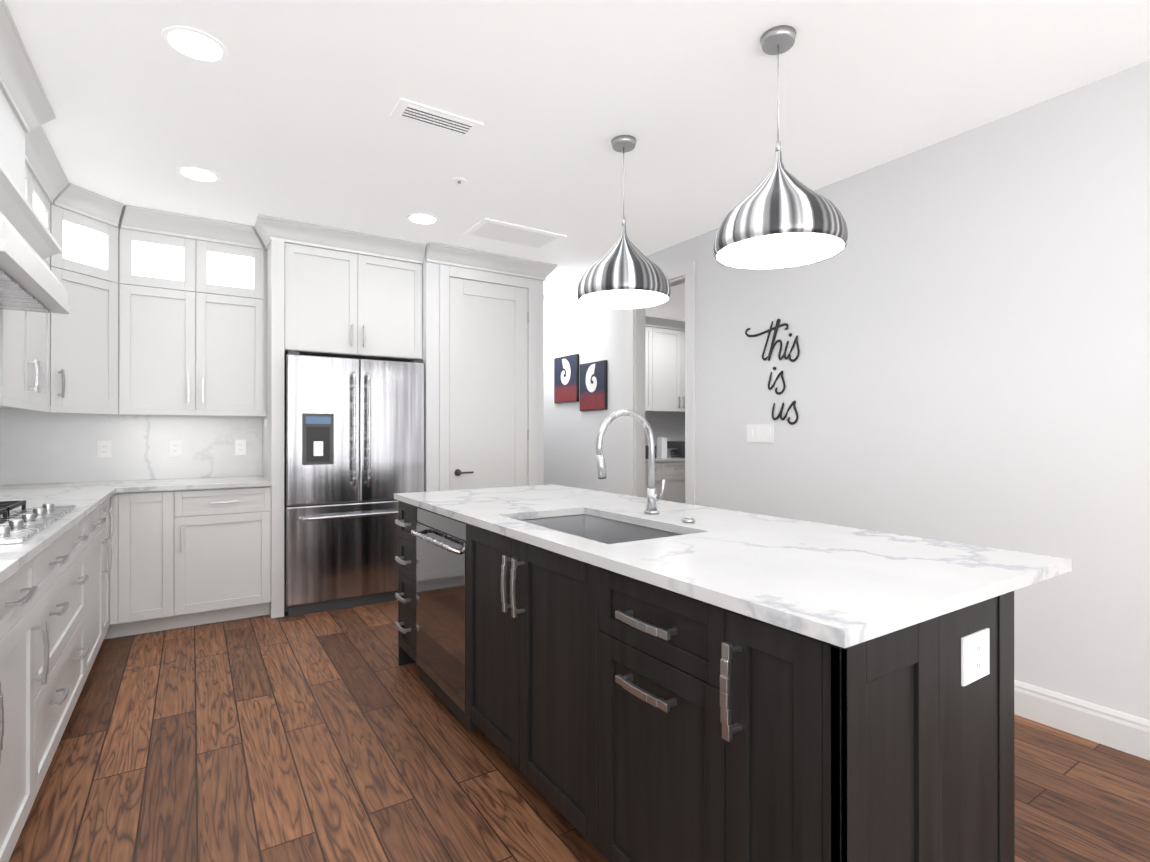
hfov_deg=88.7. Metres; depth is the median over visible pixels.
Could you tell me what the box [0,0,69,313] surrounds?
range hood
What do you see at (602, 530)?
sink
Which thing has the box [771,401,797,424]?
sign
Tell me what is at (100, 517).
base cabinet
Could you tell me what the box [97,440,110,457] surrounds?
outlet
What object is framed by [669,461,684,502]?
base cabinet
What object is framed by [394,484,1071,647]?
island countertop
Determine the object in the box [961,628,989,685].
outlet
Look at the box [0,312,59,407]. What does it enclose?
upper cabinet
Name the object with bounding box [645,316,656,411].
upper cabinet
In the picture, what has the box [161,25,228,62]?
recessed light
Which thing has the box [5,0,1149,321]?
ceiling
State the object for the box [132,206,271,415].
upper cabinet
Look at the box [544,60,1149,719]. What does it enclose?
wall
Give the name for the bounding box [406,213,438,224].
recessed light
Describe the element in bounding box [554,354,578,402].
picture
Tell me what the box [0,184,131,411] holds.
upper cabinet
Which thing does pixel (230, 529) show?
base cabinet
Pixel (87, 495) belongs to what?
countertop
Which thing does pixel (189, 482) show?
countertop
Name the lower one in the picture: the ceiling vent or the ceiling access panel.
the ceiling access panel
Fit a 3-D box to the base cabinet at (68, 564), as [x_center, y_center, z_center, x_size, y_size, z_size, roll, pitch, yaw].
[-2.202,0.804,2.075,0.611,0.886,1.147,0,0,-33]
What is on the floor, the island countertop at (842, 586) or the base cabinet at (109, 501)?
the base cabinet at (109, 501)
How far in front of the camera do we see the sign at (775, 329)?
3.65 m
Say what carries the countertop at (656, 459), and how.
on the base cabinet at (671, 471)
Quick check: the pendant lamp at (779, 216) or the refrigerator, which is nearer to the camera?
the pendant lamp at (779, 216)
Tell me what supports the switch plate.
attached to the wall at (964, 316)
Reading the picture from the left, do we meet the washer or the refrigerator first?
the refrigerator
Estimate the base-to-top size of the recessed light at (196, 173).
0.006 m
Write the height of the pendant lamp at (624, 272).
0.776 m
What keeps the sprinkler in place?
attached to the ceiling
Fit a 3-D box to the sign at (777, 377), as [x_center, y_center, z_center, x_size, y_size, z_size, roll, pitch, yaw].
[1.254,-0.314,3.659,0.009,0.177,0.133,0,0,-33]
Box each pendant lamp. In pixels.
[577,135,670,309]
[713,25,847,269]
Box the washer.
[667,441,684,457]
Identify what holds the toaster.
on the countertop at (656, 459)
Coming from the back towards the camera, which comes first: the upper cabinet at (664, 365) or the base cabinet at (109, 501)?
the upper cabinet at (664, 365)
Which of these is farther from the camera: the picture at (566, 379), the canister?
the canister
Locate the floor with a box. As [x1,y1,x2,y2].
[9,600,1149,861]
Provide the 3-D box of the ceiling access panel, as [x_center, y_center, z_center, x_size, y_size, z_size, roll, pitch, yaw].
[-0.430,-1.403,4.217,0.640,0.011,0.380,0,0,-33]
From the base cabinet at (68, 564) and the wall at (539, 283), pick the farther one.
the wall at (539, 283)
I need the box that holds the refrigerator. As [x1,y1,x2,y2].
[284,351,424,616]
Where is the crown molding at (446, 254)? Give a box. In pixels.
[426,241,556,280]
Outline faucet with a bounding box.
[596,409,665,513]
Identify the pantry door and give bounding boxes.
[439,265,535,490]
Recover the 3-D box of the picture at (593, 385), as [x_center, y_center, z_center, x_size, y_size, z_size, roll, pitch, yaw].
[0.163,-0.404,5.323,0.026,0.435,0.410,0,0,-33]
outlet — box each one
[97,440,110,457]
[169,440,180,456]
[235,440,245,454]
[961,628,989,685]
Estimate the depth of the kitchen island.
1.32 m
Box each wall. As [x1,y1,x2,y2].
[422,250,533,491]
[534,279,543,484]
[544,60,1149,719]
[645,412,684,456]
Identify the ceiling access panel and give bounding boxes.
[463,218,566,249]
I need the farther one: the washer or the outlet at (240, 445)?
the washer
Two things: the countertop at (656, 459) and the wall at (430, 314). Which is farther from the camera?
the countertop at (656, 459)
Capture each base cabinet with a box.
[0,552,43,861]
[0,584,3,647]
[40,516,91,786]
[92,500,107,664]
[108,500,111,638]
[120,488,187,636]
[188,488,271,626]
[645,461,668,500]
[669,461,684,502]
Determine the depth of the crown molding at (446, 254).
4.60 m
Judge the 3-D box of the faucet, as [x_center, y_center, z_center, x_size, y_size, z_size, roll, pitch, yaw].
[0.221,0.124,2.281,0.302,0.416,0.111,0,0,-33]
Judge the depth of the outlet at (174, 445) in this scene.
4.13 m
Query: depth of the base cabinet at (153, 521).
3.60 m
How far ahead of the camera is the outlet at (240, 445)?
4.35 m
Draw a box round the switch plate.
[747,424,773,442]
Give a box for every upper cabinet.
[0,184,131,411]
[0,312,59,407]
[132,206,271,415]
[272,220,423,361]
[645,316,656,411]
[657,320,684,411]
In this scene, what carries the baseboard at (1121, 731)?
attached to the wall at (964, 316)
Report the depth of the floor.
2.15 m
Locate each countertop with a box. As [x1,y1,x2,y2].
[0,480,123,583]
[116,476,271,491]
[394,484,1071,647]
[645,457,684,460]
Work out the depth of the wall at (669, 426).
7.94 m
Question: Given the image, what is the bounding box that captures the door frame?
[626,260,695,504]
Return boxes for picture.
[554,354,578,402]
[580,360,607,410]
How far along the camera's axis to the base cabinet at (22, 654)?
1.69 m
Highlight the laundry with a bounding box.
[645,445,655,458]
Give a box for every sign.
[745,319,799,361]
[768,367,784,394]
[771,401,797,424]
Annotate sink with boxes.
[520,514,681,543]
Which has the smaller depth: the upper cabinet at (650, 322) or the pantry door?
the pantry door
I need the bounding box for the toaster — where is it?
[668,448,677,457]
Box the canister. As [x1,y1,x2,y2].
[657,437,667,457]
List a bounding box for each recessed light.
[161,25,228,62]
[176,165,220,182]
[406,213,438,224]
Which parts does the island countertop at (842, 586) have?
air switch button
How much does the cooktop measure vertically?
0.048 m
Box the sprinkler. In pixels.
[452,178,466,184]
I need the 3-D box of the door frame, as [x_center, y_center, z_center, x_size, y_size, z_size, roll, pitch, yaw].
[0.693,0.007,4.606,0.122,2.490,0.790,0,0,-33]
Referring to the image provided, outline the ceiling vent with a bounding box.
[390,98,483,138]
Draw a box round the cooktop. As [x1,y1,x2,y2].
[0,500,75,544]
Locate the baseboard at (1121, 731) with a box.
[1014,680,1149,760]
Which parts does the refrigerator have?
refrigerator handle, refrigerator door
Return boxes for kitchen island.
[395,501,1014,861]
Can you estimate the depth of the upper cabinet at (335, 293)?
4.19 m

